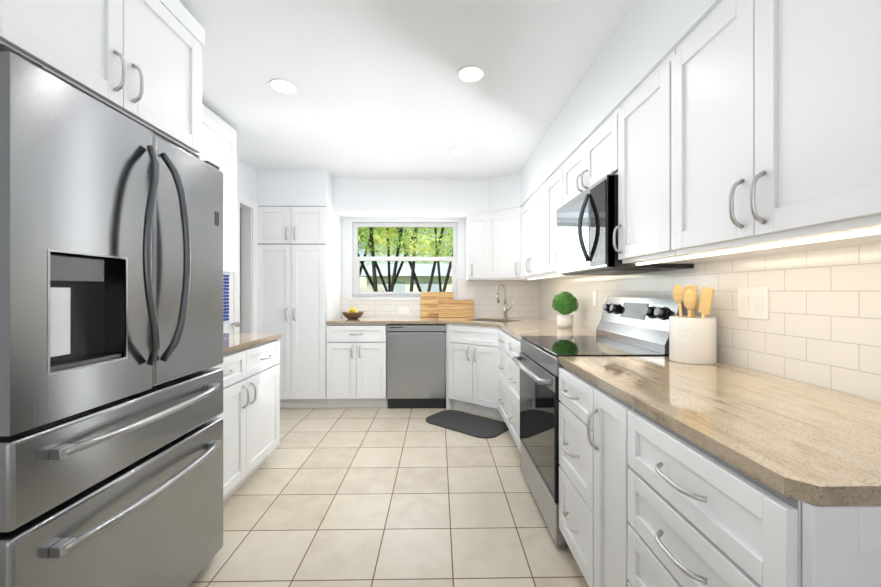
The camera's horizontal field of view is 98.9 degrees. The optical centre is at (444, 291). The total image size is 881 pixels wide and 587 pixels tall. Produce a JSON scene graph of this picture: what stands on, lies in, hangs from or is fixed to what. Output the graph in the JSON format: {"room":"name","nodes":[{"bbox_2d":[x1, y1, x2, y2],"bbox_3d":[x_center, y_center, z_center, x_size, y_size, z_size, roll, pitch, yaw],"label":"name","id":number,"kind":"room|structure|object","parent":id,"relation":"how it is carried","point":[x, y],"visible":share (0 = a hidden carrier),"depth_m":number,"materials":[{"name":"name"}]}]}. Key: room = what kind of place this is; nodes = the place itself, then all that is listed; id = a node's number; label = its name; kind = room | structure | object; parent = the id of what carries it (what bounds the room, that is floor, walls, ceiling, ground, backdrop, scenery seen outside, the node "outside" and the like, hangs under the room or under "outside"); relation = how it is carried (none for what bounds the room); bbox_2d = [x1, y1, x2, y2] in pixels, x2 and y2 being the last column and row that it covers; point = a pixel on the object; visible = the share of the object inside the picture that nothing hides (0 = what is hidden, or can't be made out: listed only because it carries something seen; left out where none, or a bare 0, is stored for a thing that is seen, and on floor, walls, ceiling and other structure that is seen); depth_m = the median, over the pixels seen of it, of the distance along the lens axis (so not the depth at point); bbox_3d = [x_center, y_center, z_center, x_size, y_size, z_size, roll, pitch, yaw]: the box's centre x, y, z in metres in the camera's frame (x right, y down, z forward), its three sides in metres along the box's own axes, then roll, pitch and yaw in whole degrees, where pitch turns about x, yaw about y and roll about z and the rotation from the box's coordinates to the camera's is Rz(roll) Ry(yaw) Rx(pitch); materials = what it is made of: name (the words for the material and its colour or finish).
{"room":"kitchen","nodes":[
{"label":"kitchen","id":0,"kind":"room"},
{"bbox_2d":[223,157,256,332],"bbox_3d":[-1.920,-0.016,0.914,0.100,2.450,7.370,0,0,-1],"label":"wall","id":1,"kind":"structure","parent":0,"point":[246,180],"depth_m":3.60,"materials":[{"name":"white paint"}]},
{"bbox_2d":[0,0,131,115],"bbox_3d":[-1.480,-0.906,1.060,0.776,0.570,0.436,0,0,-1],"label":"upper cabinet","id":2,"kind":"object","parent":1,"relation":"attached to","point":[86,45],"depth_m":1.14,"materials":[{"name":"white paint"}]},
{"bbox_2d":[126,0,207,159],"bbox_3d":[-1.487,-0.906,1.429,0.776,0.570,0.575,0,0,-1],"label":"upper cabinet","id":3,"kind":"object","parent":1,"relation":"attached to","point":[139,62],"depth_m":1.52,"materials":[{"name":"white paint"}]},
{"bbox_2d":[202,109,236,272],"bbox_3d":[-1.720,-0.665,2.486,0.346,1.050,0.653,0,0,-1],"label":"upper cabinet","id":4,"kind":"object","parent":1,"relation":"attached to","point":[222,138],"depth_m":2.70,"materials":[{"name":"white paint"}]},
{"bbox_2d":[223,273,240,326],"bbox_3d":[-1.867,0.063,3.303,0.088,0.506,0.175,0,0,-1],"label":"shutter","id":5,"kind":"object","parent":1,"relation":"attached to","point":[230,299],"visible":0.83,"depth_m":3.32,"materials":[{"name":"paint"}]},
{"bbox_2d":[233,192,257,332],"bbox_3d":[-1.959,0.150,3.616,0.116,2.120,0.435,0,0,-1],"label":"door frame","id":6,"kind":"structure","parent":1,"relation":"attached to","point":[249,270],"depth_m":3.74,"materials":[{"name":"white wood"}]},
{"bbox_2d":[240,208,240,332],"bbox_3d":[-2.622,-0.014,4.167,1.190,2.450,0.100,0,0,-1],"label":"wall","id":7,"kind":"structure","parent":0,"point":[240,269],"depth_m":4.11,"materials":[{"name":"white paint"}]},
{"bbox_2d":[189,399,588,586],"bbox_3d":[-0.935,1.239,0.930,4.650,0.060,7.570,0,0,-1],"label":"floor","id":8,"kind":"structure","parent":0,"point":[366,497],"depth_m":2.06,"materials":[{"name":"tile"}]},
{"bbox_2d":[0,44,222,586],"bbox_3d":[-1.398,0.321,1.280,0.937,1.775,0.860,0,0,-1],"label":"refrigerator","id":9,"kind":"object","parent":8,"relation":"on","point":[111,342],"visible":1,"depth_m":1.11,"materials":[{"name":"silver metal"}]},
{"bbox_2d":[211,339,279,502],"bbox_3d":[-1.531,0.770,2.218,0.716,0.878,0.955,0,0,-1],"label":"base cabinet","id":10,"kind":"object","parent":8,"relation":"on","point":[250,415],"depth_m":2.26,"materials":[{"name":"white paint"}]},
{"bbox_2d":[223,333,280,353],"bbox_3d":[-1.529,0.314,2.229,0.722,0.030,0.973,0,0,-1],"label":"countertop","id":11,"kind":"structure","parent":10,"relation":"on","point":[232,342],"depth_m":2.39,"materials":[{"name":"stone"}]},
{"bbox_2d":[257,206,341,407],"bbox_3d":[-1.569,0.167,4.121,0.707,2.088,0.661,0,0,-1],"label":"pantry cabinet","id":12,"kind":"object","parent":8,"relation":"on","point":[299,276],"visible":0.9,"depth_m":3.84,"materials":[{"name":"white paint"}]},
{"bbox_2d":[327,324,388,407],"bbox_3d":[-0.909,0.772,4.152,0.610,0.878,0.622,0,0,-1],"label":"base cabinet","id":13,"kind":"object","parent":8,"relation":"on","point":[356,353],"depth_m":3.85,"materials":[{"name":"white paint"}]},
{"bbox_2d":[387,324,445,407],"bbox_3d":[-0.297,0.777,4.138,0.606,0.866,0.618,0,0,-1],"label":"dishwasher","id":14,"kind":"object","parent":8,"relation":"on","point":[416,365],"visible":0.96,"depth_m":3.85,"materials":[{"name":"grey metal"}]},
{"bbox_2d":[426,410,508,438],"bbox_3d":[0.200,1.203,3.459,0.760,0.013,0.438,0,0,39],"label":"kitchen mat","id":15,"kind":"object","parent":8,"relation":"on","point":[473,425],"visible":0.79,"depth_m":3.42,"materials":[{"name":"grey rubber"}]},
{"bbox_2d":[445,324,490,415],"bbox_3d":[0.578,0.771,3.688,1.120,0.878,0.396,0,0,-1],"label":"base cabinet","id":16,"kind":"object","parent":8,"relation":"on","point":[468,347],"depth_m":3.72,"materials":[{"name":"white paint"}]},
{"bbox_2d":[491,327,506,424],"bbox_3d":[0.802,0.771,3.282,0.686,0.878,0.526,0,0,-1],"label":"base cabinet","id":17,"kind":"object","parent":8,"relation":"on","point":[498,336],"depth_m":3.49,"materials":[{"name":"white paint"}]},
{"bbox_2d":[326,317,549,326],"bbox_3d":[-0.038,0.315,3.974,2.345,0.030,1.009,0,0,-1],"label":"countertop","id":18,"kind":"structure","parent":17,"relation":"on","point":[476,321],"depth_m":3.94,"materials":[{"name":"stone"}]},
{"bbox_2d":[340,311,365,318],"bbox_3d":[-1.016,0.255,4.165,0.286,0.089,0.236,0,0,-1],"label":"fruit bowl","id":19,"kind":"object","parent":18,"relation":"on","point":[357,315],"visible":0.98,"depth_m":4.08,"materials":[{"name":"brown wood"}]},
{"bbox_2d":[346,307,356,312],"bbox_3d":[-1.017,0.225,4.181,0.152,0.106,0.114,0,0,-1],"label":"lemons","id":20,"kind":"object","parent":19,"relation":"in","point":[352,309],"visible":0.5,"depth_m":4.14,"materials":[{"name":"yellow food"}]},
{"bbox_2d":[420,292,453,316],"bbox_3d":[-0.091,0.153,4.441,0.390,0.298,0.067,0,0,-1],"label":"cutting board","id":21,"kind":"object","parent":18,"relation":"on","point":[429,300],"visible":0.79,"depth_m":4.44,"materials":[{"name":"brown wood"}]},
{"bbox_2d":[428,300,473,317],"bbox_3d":[0.071,0.198,4.387,0.532,0.209,0.055,0,0,-1],"label":"paddle cutting board","id":22,"kind":"object","parent":18,"relation":"on","point":[455,308],"visible":1,"depth_m":4.38,"materials":[{"name":"brown wood"}]},
{"bbox_2d":[496,283,512,318],"bbox_3d":[0.645,0.101,4.114,0.196,0.398,0.175,0,0,-1],"label":"faucet","id":23,"kind":"object","parent":18,"relation":"on","point":[505,309],"visible":1,"depth_m":4.15,"materials":[{"name":"silver metal"}]},
{"bbox_2d":[491,320,595,339],"bbox_3d":[0.815,0.315,3.185,0.665,0.030,1.320,0,0,-1],"label":"countertop","id":24,"kind":"structure","parent":17,"relation":"on","point":[517,327],"depth_m":2.99,"materials":[{"name":"stone"}]},
{"bbox_2d":[552,291,578,327],"bbox_3d":[1.002,0.146,3.139,0.219,0.306,0.214,0,0,-1],"label":"topiary plant","id":25,"kind":"object","parent":24,"relation":"on","point":[565,303],"visible":1,"depth_m":3.08,"materials":[{"name":"green plant"}]},
{"bbox_2d":[507,333,520,450],"bbox_3d":[0.831,0.771,2.773,0.646,0.878,0.493,0,0,-1],"label":"base cabinet","id":26,"kind":"object","parent":8,"relation":"on","point":[513,344],"depth_m":2.81,"materials":[{"name":"white paint"}]},
{"bbox_2d":[559,366,586,580],"bbox_3d":[0.853,0.770,1.527,0.646,0.878,0.444,0,0,-1],"label":"base cabinet","id":27,"kind":"object","parent":8,"relation":"on","point":[572,386],"depth_m":1.56,"materials":[{"name":"white paint"}]},
{"bbox_2d":[587,380,610,586],"bbox_3d":[0.857,0.770,1.240,0.646,0.878,0.240,0,0,-1],"label":"base cabinet","id":28,"kind":"object","parent":8,"relation":"on","point":[598,399],"depth_m":1.31,"materials":[{"name":"white paint"}]},
{"bbox_2d":[512,297,687,547],"bbox_3d":[0.797,0.622,2.137,0.734,1.175,0.764,0,0,-1],"label":"range","id":29,"kind":"object","parent":8,"relation":"on","point":[632,326],"visible":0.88,"depth_m":2.00,"materials":[{"name":"silver metal"}]},
{"bbox_2d":[611,394,880,586],"bbox_3d":[0.864,0.770,0.878,0.646,0.878,0.591,0,0,-1],"label":"base cabinet","id":30,"kind":"object","parent":8,"relation":"on","point":[645,500],"depth_m":0.78,"materials":[{"name":"white paint"}]},
{"bbox_2d":[558,356,880,505],"bbox_3d":[0.859,0.314,1.167,0.647,0.030,1.169,0,0,-1],"label":"countertop","id":31,"kind":"structure","parent":30,"relation":"on","point":[806,442],"depth_m":0.89,"materials":[{"name":"stone"}]},
{"bbox_2d":[669,316,715,364],"bbox_3d":[1.063,0.203,1.621,0.170,0.190,0.170,0,0,-1],"label":"utensil holder","id":32,"kind":"object","parent":31,"relation":"on","point":[692,340],"visible":0.98,"depth_m":1.55,"materials":[{"name":"white ceramic"}]},
{"bbox_2d":[673,285,713,317],"bbox_3d":[1.074,0.128,1.608,0.083,0.319,0.210,0,0,-1],"label":"utensils","id":33,"kind":"object","parent":32,"relation":"in","point":[689,297],"visible":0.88,"depth_m":1.60,"materials":[{"name":"brown wood"}]},
{"bbox_2d":[179,0,635,179],"bbox_3d":[-0.935,-1.281,0.932,4.650,0.080,7.570,0,0,-1],"label":"ceiling","id":34,"kind":"structure","parent":0,"point":[384,92],"depth_m":2.18,"materials":[{"name":"white paint"}]},
{"bbox_2d":[269,79,297,93],"bbox_3d":[-0.974,-1.237,2.276,0.164,0.006,0.164,0,0,-1],"label":"recessed light","id":35,"kind":"object","parent":34,"relation":"in","point":[283,86],"visible":1,"depth_m":2.27,"materials":[{"name":"white"}]},
{"bbox_2d":[457,65,484,82],"bbox_3d":[0.149,-1.237,2.146,0.164,0.006,0.164,0,0,-1],"label":"recessed light","id":36,"kind":"object","parent":34,"relation":"in","point":[471,73],"visible":1,"depth_m":2.14,"materials":[{"name":"white"}]},
{"bbox_2d":[342,217,538,316],"bbox_3d":[-0.403,-0.014,4.551,3.260,2.450,0.150,0,0,-1],"label":"wall","id":37,"kind":"structure","parent":0,"point":[523,296],"depth_m":4.49,"materials":[{"name":"white paint"}]},
{"bbox_2d":[398,308,408,313],"bbox_3d":[-0.492,0.228,4.471,0.120,0.075,0.005,0,0,-1],"label":"outlet","id":38,"kind":"object","parent":37,"relation":"attached to","point":[406,310],"depth_m":4.47,"materials":[{"name":"white plastic"}]},
{"bbox_2d":[350,223,458,299],"bbox_3d":[-0.478,-0.367,4.528,1.290,0.925,0.147,0,0,-1],"label":"window","id":39,"kind":"structure","parent":37,"relation":"in","point":[357,259],"depth_m":4.55,"materials":[{"name":"white wood"}]},
{"bbox_2d":[468,289,473,298],"bbox_3d":[0.313,0.024,4.485,0.070,0.115,0.005,0,0,-1],"label":"outlet","id":40,"kind":"object","parent":37,"relation":"attached to","point":[470,291],"depth_m":4.48,"materials":[{"name":"white plastic"}]},
{"bbox_2d":[466,212,481,280],"bbox_3d":[0.389,-0.503,4.295,0.274,0.748,0.382,0,0,-1],"label":"upper cabinet","id":41,"kind":"object","parent":37,"relation":"attached to","point":[473,220],"depth_m":4.15,"materials":[{"name":"white paint"}]},
{"bbox_2d":[478,208,541,280],"bbox_3d":[0.780,-0.503,4.160,0.701,0.748,0.667,0,0,-1],"label":"upper cabinet","id":42,"kind":"object","parent":37,"relation":"attached to","point":[497,226],"depth_m":4.07,"materials":[{"name":"white paint"}]},
{"bbox_2d":[528,275,562,279],"bbox_3d":[0.873,-0.126,3.203,0.025,0.007,1.310,0,0,-1],"label":"under-cabinet light strip","id":43,"kind":"object","parent":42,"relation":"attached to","point":[553,275],"depth_m":3.23,"materials":[{"name":"white plastic"}]},
{"bbox_2d":[257,0,721,217],"bbox_3d":[-0.368,-1.060,2.539,3.060,0.360,3.875,0,0,-1],"label":"soffit","id":44,"kind":"structure","parent":0,"point":[647,38],"depth_m":3.20,"materials":[{"name":"white paint"}]},
{"bbox_2d":[539,243,880,400],"bbox_3d":[1.239,-0.016,0.969,0.100,2.450,7.370,0,0,-1],"label":"wall","id":45,"kind":"structure","parent":0,"point":[821,327],"depth_m":1.29,"materials":[{"name":"white tile"}]},
{"bbox_2d":[514,182,578,279],"bbox_3d":[0.941,-0.504,3.397,0.404,0.748,1.068,0,0,-1],"label":"upper cabinet","id":46,"kind":"object","parent":45,"relation":"attached to","point":[529,219],"depth_m":3.42,"materials":[{"name":"white paint"}]},
{"bbox_2d":[546,165,613,275],"bbox_3d":[0.971,-0.504,2.766,0.366,0.748,0.451,0,0,-1],"label":"upper cabinet","id":47,"kind":"object","parent":45,"relation":"attached to","point":[553,184],"depth_m":2.80,"materials":[{"name":"white paint"}]},
{"bbox_2d":[562,112,613,205],"bbox_3d":[0.982,-0.717,2.150,0.366,0.323,0.771,0,0,-1],"label":"upper cabinet","id":48,"kind":"object","parent":45,"relation":"attached to","point":[593,160],"depth_m":2.08,"materials":[{"name":"white paint"}]},
{"bbox_2d":[556,175,693,274],"bbox_3d":[0.928,-0.328,2.150,0.474,0.442,0.762,0,0,-1],"label":"microwave","id":49,"kind":"object","parent":48,"relation":"attached to","point":[586,222],"visible":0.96,"depth_m":1.94,"materials":[{"name":"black metal"}]},
{"bbox_2d":[593,291,596,305],"bbox_3d":[1.153,0.052,2.897,0.006,0.115,0.070,0,0,-1],"label":"electrical outlet plate","id":50,"kind":"object","parent":45,"relation":"attached to","point":[594,298],"visible":1,"depth_m":2.89,"materials":[{"name":"white plastic"}]},
{"bbox_2d":[614,71,724,263],"bbox_3d":[0.993,-0.505,1.529,0.366,0.748,0.462,0,0,-1],"label":"upper cabinet","id":51,"kind":"object","parent":45,"relation":"attached to","point":[634,118],"depth_m":1.62,"materials":[{"name":"white paint"}]},
{"bbox_2d":[738,287,768,319],"bbox_3d":[1.177,0.044,1.443,0.008,0.120,0.140,0,0,-1],"label":"electrical outlet plate","id":52,"kind":"object","parent":45,"relation":"attached to","point":[753,303],"visible":1,"depth_m":1.43,"materials":[{"name":"white plastic"}]},
{"bbox_2d":[654,0,880,259],"bbox_3d":[1.001,-0.505,1.035,0.366,0.748,0.782,0,0,-1],"label":"upper cabinet","id":53,"kind":"object","parent":45,"relation":"attached to","point":[725,125],"depth_m":0.96,"materials":[{"name":"white paint"}]},
{"bbox_2d":[636,229,880,264],"bbox_3d":[0.907,-0.127,1.213,0.025,0.007,1.070,0,0,-1],"label":"under-cabinet light strip","id":54,"kind":"object","parent":53,"relation":"attached to","point":[843,236],"depth_m":1.01,"materials":[{"name":"white plastic"}]},
{"label":"outside","id":55,"kind":"structure","parent":0,"visible":0},
{"bbox_3d":[-0.591,1.631,37.367,80.000,0.100,65.180,0,0,-1],"label":"ground","id":56,"kind":"structure","parent":55,"visible":0},
{"bbox_2d":[358,227,452,291],"bbox_3d":[-0.431,-3.667,25.425,19.763,10.520,34.560,0,0,-1],"label":"trees","id":57,"kind":"object","parent":56,"relation":"on","point":[370,237],"visible":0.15,"depth_m":10.21,"materials":[{"name":"green plant"}]},
{"bbox_2d":[360,264,451,291],"bbox_3d":[-2.940,-0.226,25.715,13.900,3.600,11.600,0,0,-1],"label":"house","id":58,"kind":"structure","parent":56,"relation":"on","point":[422,272],"depth_m":23.94,"materials":[{"name":"beige paint"}]}
]}

